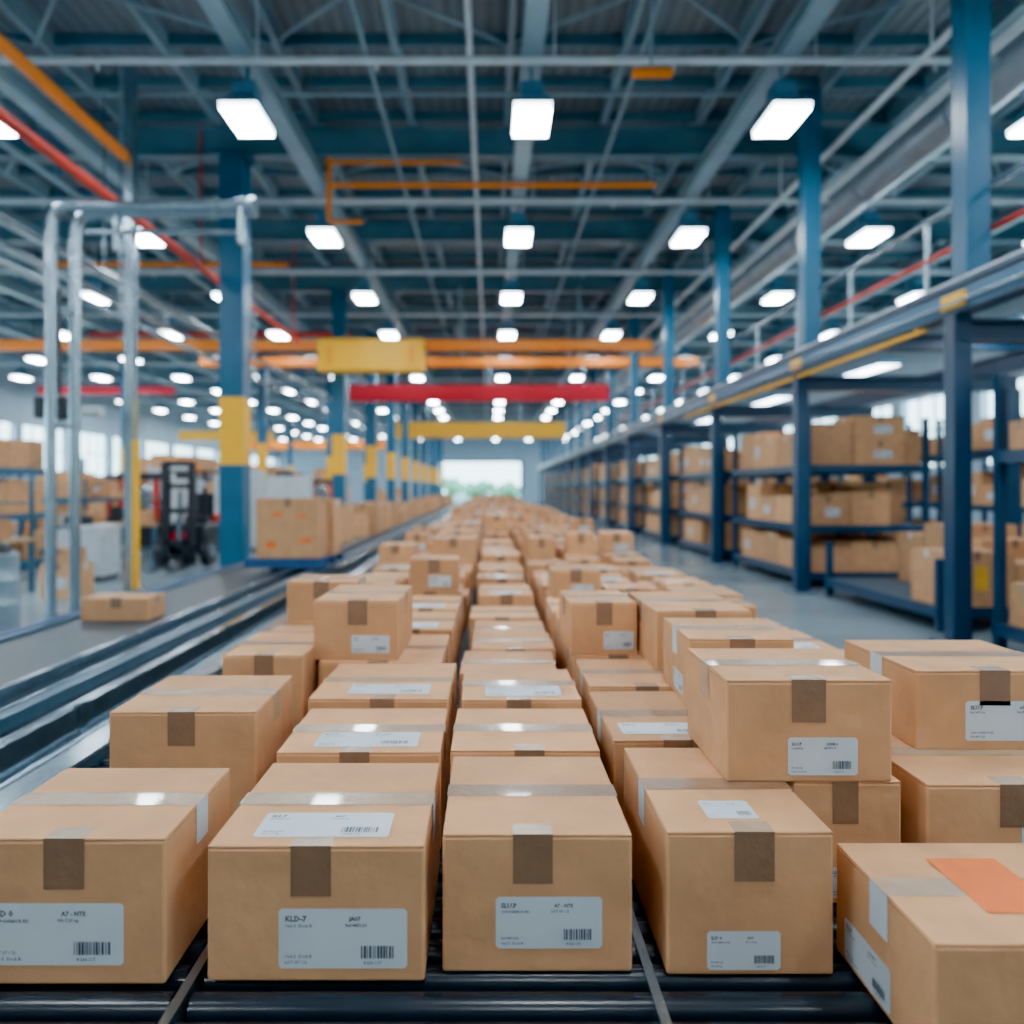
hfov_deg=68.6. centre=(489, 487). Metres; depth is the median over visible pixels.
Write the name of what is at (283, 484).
box
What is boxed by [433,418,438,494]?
steel column
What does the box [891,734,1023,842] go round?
cardboard box
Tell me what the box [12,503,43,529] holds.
storage rack
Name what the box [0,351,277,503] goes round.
wall
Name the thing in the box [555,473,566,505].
stock
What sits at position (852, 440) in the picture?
stock
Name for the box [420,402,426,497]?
steel column
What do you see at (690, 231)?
lamp
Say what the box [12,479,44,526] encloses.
stock
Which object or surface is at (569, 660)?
cardboard box
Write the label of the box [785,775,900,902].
cardboard box
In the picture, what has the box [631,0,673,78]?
marker sign
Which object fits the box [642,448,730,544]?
storage rack
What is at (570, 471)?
stock
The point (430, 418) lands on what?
steel column
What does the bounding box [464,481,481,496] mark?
tree
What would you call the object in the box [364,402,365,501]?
steel column
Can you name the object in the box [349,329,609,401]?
beam
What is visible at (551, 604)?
cardboard box
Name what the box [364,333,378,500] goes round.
steel column
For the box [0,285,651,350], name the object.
crane beam
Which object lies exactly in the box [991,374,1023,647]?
storage rack
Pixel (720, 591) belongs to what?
cardboard box
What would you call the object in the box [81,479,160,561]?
shelving rack
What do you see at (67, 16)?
ceiling
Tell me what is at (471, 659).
cardboard box
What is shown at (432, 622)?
cardboard box
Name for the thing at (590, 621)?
cardboard box
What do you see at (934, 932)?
cardboard box
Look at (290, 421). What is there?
steel column
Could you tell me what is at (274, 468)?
stock
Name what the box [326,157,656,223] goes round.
conduit
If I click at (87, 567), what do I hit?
cardboard box
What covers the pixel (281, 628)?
cardboard box
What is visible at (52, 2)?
roof bracing
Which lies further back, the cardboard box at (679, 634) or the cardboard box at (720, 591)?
the cardboard box at (720, 591)
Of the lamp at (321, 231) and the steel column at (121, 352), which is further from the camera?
the steel column at (121, 352)
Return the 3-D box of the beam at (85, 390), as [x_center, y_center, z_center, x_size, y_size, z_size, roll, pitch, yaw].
[-20.400,-5.900,39.990,7.200,1.800,0.380,0,0,0]
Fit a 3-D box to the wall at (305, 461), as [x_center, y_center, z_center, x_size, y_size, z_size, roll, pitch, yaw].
[-4.500,-2.965,92.150,43.000,9.470,0.300,0,0,0]
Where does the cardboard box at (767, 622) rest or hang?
on the conveyor at (646, 993)
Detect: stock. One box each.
[0,438,42,559]
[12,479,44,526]
[23,471,119,547]
[140,454,218,492]
[251,465,299,475]
[310,468,347,481]
[311,476,325,496]
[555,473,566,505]
[562,470,575,506]
[570,471,575,509]
[575,470,587,511]
[586,464,609,515]
[601,465,650,519]
[619,455,659,525]
[646,452,696,534]
[684,447,774,548]
[738,478,775,483]
[741,416,920,571]
[786,477,846,483]
[847,435,936,535]
[898,523,1023,606]
[972,415,1023,537]
[1009,420,1023,627]
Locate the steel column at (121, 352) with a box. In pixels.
[118,338,123,472]
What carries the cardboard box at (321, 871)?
on the conveyor at (646, 993)
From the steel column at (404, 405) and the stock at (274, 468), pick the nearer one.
the stock at (274, 468)
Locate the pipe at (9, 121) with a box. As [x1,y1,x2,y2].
[0,106,299,343]
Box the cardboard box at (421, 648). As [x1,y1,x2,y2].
[318,634,449,687]
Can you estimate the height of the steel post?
9.120 m
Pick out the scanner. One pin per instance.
(39, 401)
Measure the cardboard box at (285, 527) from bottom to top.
0.721 m
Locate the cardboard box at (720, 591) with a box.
[664,586,741,599]
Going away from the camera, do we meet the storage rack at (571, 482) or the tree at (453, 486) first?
the storage rack at (571, 482)
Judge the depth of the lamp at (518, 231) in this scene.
16.28 m
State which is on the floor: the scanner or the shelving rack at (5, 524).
the shelving rack at (5, 524)
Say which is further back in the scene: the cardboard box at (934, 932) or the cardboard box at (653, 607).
the cardboard box at (653, 607)
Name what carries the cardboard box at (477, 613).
on the conveyor at (646, 993)
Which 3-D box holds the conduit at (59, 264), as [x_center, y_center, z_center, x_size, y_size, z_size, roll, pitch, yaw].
[-8.800,-6.765,20.800,6.400,1.270,0.140,0,0,0]
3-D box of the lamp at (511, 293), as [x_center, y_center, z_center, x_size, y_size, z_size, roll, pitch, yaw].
[0.620,-5.875,21.700,0.540,0.850,0.900,0,0,0]
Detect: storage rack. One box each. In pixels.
[0,459,44,567]
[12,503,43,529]
[17,458,123,553]
[197,476,213,482]
[545,475,546,505]
[547,474,573,507]
[552,473,557,508]
[558,472,587,510]
[565,470,601,513]
[573,468,616,516]
[584,465,633,520]
[598,461,657,525]
[616,456,659,533]
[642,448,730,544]
[679,436,811,561]
[732,417,930,588]
[776,476,830,483]
[824,541,1008,631]
[839,424,987,522]
[936,419,1023,522]
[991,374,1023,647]
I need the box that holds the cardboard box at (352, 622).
[314,585,412,659]
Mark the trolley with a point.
(335, 356)
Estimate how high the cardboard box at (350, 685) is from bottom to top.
0.302 m
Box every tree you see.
[443,477,464,496]
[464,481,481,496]
[476,480,499,495]
[497,481,519,495]
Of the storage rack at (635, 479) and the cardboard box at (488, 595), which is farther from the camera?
the storage rack at (635, 479)
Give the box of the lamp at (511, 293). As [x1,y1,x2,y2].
[502,274,520,302]
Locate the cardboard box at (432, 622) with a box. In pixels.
[413,611,455,663]
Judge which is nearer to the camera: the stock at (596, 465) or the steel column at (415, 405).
the stock at (596, 465)
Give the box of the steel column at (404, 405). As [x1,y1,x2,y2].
[400,377,409,501]
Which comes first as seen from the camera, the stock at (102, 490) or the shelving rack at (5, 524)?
the shelving rack at (5, 524)
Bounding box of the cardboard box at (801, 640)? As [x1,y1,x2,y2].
[777,630,836,648]
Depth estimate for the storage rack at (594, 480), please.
39.86 m
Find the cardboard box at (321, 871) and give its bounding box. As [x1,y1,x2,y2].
[208,763,439,979]
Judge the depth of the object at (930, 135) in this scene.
14.53 m
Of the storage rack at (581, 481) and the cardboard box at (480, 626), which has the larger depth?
the storage rack at (581, 481)
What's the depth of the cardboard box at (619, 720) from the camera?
2.31 m
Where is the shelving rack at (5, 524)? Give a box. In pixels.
[0,475,39,590]
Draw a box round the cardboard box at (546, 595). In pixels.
[544,592,550,627]
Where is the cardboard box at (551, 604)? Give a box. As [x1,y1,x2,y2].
[545,598,558,646]
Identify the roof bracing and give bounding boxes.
[0,0,1023,427]
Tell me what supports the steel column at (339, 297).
on the floor
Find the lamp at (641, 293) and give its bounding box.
[628,274,652,302]
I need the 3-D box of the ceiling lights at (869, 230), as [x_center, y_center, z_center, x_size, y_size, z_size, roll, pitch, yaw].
[-5.550,-5.875,40.075,36.240,0.850,90.150,0,0,0]
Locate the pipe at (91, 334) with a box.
[89,332,349,336]
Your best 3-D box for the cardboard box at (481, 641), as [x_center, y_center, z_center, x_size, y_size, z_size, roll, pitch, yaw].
[0.108,0.885,3.703,0.397,0.270,0.409,0,0,0]
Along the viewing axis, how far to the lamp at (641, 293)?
21.53 m
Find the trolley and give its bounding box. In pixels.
[318,339,424,381]
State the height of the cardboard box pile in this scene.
0.509 m
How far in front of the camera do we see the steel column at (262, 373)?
30.83 m
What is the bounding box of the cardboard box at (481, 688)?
[461,669,581,708]
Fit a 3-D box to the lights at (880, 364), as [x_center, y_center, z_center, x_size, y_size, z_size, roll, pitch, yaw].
[7.100,-2.235,42.800,0.440,0.090,76.800,0,0,0]
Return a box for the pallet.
[244,551,343,567]
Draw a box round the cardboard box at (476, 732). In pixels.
[450,709,599,779]
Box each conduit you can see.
[57,255,288,266]
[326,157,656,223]
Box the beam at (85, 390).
[38,360,175,394]
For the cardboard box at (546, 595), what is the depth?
5.28 m
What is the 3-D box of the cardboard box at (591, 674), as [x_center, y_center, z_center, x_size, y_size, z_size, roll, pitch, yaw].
[0.560,0.869,2.939,0.404,0.301,0.441,0,0,0]
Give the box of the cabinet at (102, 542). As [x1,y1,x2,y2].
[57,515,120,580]
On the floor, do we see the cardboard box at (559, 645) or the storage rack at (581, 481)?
the storage rack at (581, 481)
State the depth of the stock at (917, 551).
9.80 m
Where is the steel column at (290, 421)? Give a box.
[287,406,292,470]
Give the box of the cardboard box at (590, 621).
[559,590,636,654]
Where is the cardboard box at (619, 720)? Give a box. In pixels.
[588,691,698,814]
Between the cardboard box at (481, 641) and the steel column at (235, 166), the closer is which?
the cardboard box at (481, 641)
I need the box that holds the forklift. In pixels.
[145,461,218,572]
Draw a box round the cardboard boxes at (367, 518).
[341,494,453,546]
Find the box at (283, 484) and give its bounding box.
[265,472,312,497]
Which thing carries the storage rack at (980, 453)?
on the floor
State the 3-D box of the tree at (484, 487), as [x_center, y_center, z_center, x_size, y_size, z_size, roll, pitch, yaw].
[-0.406,0.073,149.254,4.691,3.514,3.307,0,0,0]
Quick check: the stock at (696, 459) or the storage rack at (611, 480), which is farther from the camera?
the storage rack at (611, 480)
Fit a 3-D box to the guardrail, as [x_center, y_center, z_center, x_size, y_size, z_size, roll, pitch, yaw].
[5.650,-2.952,41.000,0.070,1.005,82.000,0,0,0]
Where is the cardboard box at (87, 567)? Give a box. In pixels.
[40,546,93,598]
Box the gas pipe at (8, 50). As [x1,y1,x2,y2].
[0,33,128,159]
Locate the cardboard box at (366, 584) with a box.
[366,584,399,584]
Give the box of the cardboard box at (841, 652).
[827,649,844,657]
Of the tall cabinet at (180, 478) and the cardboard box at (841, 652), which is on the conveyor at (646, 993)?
the cardboard box at (841, 652)
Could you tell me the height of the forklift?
2.370 m
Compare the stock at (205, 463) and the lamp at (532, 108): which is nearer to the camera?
the lamp at (532, 108)
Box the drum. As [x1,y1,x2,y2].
[0,540,20,631]
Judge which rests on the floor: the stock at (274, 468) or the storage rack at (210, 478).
the storage rack at (210, 478)
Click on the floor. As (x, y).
(838, 618)
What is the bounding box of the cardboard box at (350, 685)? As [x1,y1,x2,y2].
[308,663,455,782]
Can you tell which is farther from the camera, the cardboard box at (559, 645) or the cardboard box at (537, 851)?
the cardboard box at (559, 645)
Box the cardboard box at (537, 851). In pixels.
[443,757,631,970]
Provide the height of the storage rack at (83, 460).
2.700 m
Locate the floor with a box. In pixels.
[0,502,1023,652]
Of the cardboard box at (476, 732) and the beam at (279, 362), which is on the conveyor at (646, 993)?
the cardboard box at (476, 732)
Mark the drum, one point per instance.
(10, 578)
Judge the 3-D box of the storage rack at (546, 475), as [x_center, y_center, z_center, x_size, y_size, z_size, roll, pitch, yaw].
[6.575,0.270,75.425,2.190,3.000,3.990,0,0,0]
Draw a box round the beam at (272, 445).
[251,416,384,449]
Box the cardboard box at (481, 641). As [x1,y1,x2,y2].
[471,632,555,661]
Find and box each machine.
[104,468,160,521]
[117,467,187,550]
[313,479,331,496]
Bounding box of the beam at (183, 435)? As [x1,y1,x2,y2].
[179,402,272,439]
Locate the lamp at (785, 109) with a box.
[753,66,811,136]
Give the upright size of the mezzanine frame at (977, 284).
8.520 m
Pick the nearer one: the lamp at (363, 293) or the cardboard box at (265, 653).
the cardboard box at (265, 653)
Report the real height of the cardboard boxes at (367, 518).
0.687 m
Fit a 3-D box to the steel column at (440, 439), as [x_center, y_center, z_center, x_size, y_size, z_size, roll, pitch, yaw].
[-5.200,-2.490,80.000,0.630,8.520,0.630,0,0,0]
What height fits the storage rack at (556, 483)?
3.000 m
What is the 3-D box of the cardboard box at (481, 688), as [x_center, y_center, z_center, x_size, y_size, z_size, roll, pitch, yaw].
[0.105,0.869,2.765,0.416,0.302,0.435,0,0,0]
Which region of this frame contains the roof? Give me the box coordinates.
[0,125,1023,427]
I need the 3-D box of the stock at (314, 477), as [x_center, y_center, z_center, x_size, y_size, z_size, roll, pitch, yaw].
[-11.456,0.453,46.585,2.091,2.334,3.010,0,0,0]
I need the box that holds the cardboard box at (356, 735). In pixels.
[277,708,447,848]
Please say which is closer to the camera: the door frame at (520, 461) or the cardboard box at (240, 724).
the cardboard box at (240, 724)
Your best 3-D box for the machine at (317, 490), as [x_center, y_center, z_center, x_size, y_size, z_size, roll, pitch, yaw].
[-7.960,0.570,37.000,1.720,2.400,1.000,0,0,0]
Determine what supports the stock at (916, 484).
in the storage rack at (908, 504)
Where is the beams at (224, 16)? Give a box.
[0,0,1023,436]
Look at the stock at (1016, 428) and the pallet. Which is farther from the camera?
the pallet
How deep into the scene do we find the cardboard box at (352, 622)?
3.18 m
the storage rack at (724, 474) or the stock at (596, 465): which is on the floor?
the storage rack at (724, 474)
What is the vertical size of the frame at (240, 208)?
5.757 m
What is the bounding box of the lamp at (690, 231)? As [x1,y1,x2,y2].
[671,204,706,245]
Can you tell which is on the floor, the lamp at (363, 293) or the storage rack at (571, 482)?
the storage rack at (571, 482)
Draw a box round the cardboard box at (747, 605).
[724,598,756,618]
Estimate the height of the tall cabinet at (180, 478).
2.180 m
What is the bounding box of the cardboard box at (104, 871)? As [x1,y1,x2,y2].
[0,768,229,982]
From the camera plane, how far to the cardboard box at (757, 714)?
1.83 m
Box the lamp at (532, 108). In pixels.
[513,66,551,136]
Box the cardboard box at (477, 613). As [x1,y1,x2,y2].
[469,606,538,650]
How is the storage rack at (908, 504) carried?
on the floor
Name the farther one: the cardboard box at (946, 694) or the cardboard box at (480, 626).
the cardboard box at (480, 626)
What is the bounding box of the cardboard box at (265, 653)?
[223,632,320,728]
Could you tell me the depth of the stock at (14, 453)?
16.70 m
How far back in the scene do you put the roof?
20.59 m
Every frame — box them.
[39,197,258,618]
[433,460,522,498]
[537,0,1023,639]
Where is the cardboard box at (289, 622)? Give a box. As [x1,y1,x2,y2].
[287,620,313,624]
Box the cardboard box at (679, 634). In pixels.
[663,618,793,706]
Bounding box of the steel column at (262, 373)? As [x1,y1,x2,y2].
[255,323,269,475]
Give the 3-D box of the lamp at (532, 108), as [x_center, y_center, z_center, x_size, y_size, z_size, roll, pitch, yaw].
[0.620,-5.875,11.200,0.540,0.850,0.900,0,0,0]
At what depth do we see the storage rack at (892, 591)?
10.58 m
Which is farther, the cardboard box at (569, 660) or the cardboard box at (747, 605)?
the cardboard box at (747, 605)
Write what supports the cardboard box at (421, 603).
on the conveyor at (646, 993)
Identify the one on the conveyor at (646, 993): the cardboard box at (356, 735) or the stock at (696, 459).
the cardboard box at (356, 735)
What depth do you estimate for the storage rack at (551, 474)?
67.91 m
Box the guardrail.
[543,161,1023,463]
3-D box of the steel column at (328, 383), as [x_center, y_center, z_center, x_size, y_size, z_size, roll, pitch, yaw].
[-9.400,-2.490,44.000,0.510,8.520,0.510,0,0,0]
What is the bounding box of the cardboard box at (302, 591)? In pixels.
[287,575,365,619]
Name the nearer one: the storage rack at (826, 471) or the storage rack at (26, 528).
the storage rack at (826, 471)
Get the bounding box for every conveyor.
[0,500,463,790]
[0,504,892,1023]
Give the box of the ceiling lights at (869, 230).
[0,110,1023,439]
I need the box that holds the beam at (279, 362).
[200,309,698,367]
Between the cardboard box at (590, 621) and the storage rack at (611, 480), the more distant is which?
the storage rack at (611, 480)
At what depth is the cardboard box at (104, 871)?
1.54 m
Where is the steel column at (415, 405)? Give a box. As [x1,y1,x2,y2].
[412,402,418,497]
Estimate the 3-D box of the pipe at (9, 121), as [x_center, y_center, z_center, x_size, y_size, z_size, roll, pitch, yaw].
[-5.900,-5.910,4.525,0.170,2.981,36.950,0,0,0]
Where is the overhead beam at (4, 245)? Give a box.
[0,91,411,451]
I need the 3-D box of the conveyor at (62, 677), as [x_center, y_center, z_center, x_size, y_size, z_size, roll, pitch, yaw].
[-2.600,1.365,29.500,1.460,0.810,61.000,0,0,0]
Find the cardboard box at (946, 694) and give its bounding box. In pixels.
[844,640,1023,748]
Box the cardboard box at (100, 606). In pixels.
[81,593,164,620]
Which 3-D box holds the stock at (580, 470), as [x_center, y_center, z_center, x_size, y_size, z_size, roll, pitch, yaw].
[6.569,0.146,47.409,1.941,2.649,3.761,0,0,0]
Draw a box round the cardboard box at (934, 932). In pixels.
[837,843,1023,1023]
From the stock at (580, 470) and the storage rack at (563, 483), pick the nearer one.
the stock at (580, 470)
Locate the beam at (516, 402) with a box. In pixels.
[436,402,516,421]
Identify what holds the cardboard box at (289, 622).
on the conveyor at (646, 993)
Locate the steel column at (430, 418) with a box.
[428,411,433,495]
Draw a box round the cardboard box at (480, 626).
[472,621,544,636]
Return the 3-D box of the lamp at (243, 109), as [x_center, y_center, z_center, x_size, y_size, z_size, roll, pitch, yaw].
[-3.620,-5.875,11.200,0.540,0.850,0.900,0,0,0]
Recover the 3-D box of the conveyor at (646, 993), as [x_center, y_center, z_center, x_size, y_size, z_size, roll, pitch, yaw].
[0.230,1.373,30.650,3.680,0.795,62.700,0,0,0]
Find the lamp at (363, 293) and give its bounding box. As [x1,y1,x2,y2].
[353,274,376,302]
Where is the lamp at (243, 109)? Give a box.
[219,66,273,136]
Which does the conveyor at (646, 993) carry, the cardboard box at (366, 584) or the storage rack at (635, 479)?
the cardboard box at (366, 584)
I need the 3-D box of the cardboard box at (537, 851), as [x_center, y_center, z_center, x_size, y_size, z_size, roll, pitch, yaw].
[0.100,0.874,1.809,0.404,0.291,0.462,0,0,0]
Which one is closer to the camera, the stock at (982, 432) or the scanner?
the scanner
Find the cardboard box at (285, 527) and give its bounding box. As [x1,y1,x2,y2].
[256,498,340,557]
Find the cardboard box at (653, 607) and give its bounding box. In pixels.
[628,591,750,669]
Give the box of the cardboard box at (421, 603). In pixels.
[413,595,461,660]
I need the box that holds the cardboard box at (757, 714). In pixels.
[687,648,891,780]
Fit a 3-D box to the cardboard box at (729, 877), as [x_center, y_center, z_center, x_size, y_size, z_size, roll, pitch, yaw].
[0.545,0.869,1.824,0.354,0.302,0.512,0,0,0]
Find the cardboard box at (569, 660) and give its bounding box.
[564,645,644,684]
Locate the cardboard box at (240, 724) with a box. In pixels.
[110,675,292,817]
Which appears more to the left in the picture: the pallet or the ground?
the pallet
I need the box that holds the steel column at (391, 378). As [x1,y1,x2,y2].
[387,374,395,502]
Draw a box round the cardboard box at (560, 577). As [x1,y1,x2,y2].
[548,565,599,597]
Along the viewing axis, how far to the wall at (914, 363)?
30.39 m
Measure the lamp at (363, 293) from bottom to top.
0.850 m
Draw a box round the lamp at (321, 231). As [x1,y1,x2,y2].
[308,204,340,245]
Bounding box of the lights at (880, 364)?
[659,311,1023,433]
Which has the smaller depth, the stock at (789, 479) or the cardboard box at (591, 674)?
the cardboard box at (591, 674)
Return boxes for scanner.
[34,290,104,419]
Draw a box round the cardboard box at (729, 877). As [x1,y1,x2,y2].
[624,748,832,973]
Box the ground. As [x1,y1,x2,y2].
[443,493,519,500]
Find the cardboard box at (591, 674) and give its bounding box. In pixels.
[576,659,673,719]
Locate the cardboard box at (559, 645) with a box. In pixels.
[555,613,563,668]
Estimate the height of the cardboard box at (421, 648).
0.291 m
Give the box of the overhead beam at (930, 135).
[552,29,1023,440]
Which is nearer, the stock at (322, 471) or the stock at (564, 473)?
the stock at (322, 471)
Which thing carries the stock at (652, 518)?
in the storage rack at (670, 477)
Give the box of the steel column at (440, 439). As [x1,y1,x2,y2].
[439,438,442,495]
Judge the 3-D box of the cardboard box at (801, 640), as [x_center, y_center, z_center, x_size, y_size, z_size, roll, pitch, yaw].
[1.424,0.879,3.659,0.365,0.282,0.504,0,0,0]
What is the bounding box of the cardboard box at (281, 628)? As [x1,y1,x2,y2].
[270,625,313,632]
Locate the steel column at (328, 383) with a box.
[326,374,331,487]
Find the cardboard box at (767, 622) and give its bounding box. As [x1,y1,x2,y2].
[756,619,789,629]
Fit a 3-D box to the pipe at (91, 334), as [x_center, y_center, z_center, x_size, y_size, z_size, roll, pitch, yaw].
[-10.800,-6.725,30.000,10.400,1.350,0.200,0,0,0]
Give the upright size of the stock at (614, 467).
2.637 m
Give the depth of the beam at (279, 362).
28.40 m
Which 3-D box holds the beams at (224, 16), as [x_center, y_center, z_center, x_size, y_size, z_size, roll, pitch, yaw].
[-5.550,-6.530,39.000,36.000,0.500,105.960,0,0,0]
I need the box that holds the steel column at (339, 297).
[329,290,349,504]
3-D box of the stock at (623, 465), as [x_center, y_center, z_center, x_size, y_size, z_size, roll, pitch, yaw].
[6.569,0.050,30.609,1.941,2.841,3.761,0,0,0]
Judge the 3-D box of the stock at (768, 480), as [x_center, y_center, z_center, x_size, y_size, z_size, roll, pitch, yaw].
[11.594,0.018,30.884,1.791,3.104,3.611,0,0,0]
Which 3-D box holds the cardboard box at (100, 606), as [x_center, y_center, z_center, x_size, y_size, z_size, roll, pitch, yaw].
[-2.880,0.931,5.899,0.524,0.175,0.301,0,0,0]
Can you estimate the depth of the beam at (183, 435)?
57.81 m
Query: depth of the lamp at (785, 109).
11.05 m
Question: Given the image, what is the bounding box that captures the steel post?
[115,65,148,591]
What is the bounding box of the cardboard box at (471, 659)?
[459,651,555,708]
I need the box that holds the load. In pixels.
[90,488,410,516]
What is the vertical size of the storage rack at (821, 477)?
3.400 m
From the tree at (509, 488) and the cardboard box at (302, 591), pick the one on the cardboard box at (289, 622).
the cardboard box at (302, 591)
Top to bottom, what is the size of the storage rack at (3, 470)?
2.700 m
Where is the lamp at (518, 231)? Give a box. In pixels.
[506,204,531,245]
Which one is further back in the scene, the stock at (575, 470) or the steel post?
the stock at (575, 470)
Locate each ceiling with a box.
[0,0,1023,334]
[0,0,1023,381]
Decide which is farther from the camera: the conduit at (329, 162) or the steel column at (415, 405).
the steel column at (415, 405)
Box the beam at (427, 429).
[386,382,564,437]
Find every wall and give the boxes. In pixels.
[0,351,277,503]
[278,428,626,501]
[639,246,1023,522]
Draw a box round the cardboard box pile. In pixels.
[357,494,710,633]
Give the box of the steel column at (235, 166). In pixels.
[213,150,256,567]
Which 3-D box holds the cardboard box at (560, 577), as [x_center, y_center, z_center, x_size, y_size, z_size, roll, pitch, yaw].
[0.569,0.637,5.108,0.324,0.189,0.321,0,0,0]
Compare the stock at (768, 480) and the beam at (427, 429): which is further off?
the beam at (427, 429)
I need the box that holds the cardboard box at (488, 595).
[479,586,532,605]
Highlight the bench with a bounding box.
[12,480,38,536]
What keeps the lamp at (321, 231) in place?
hanging from the beams at (224, 16)
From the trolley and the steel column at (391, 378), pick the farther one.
the steel column at (391, 378)
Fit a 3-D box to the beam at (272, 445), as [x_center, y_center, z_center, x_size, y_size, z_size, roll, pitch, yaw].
[-16.900,-5.200,69.990,14.200,3.200,0.380,0,0,0]

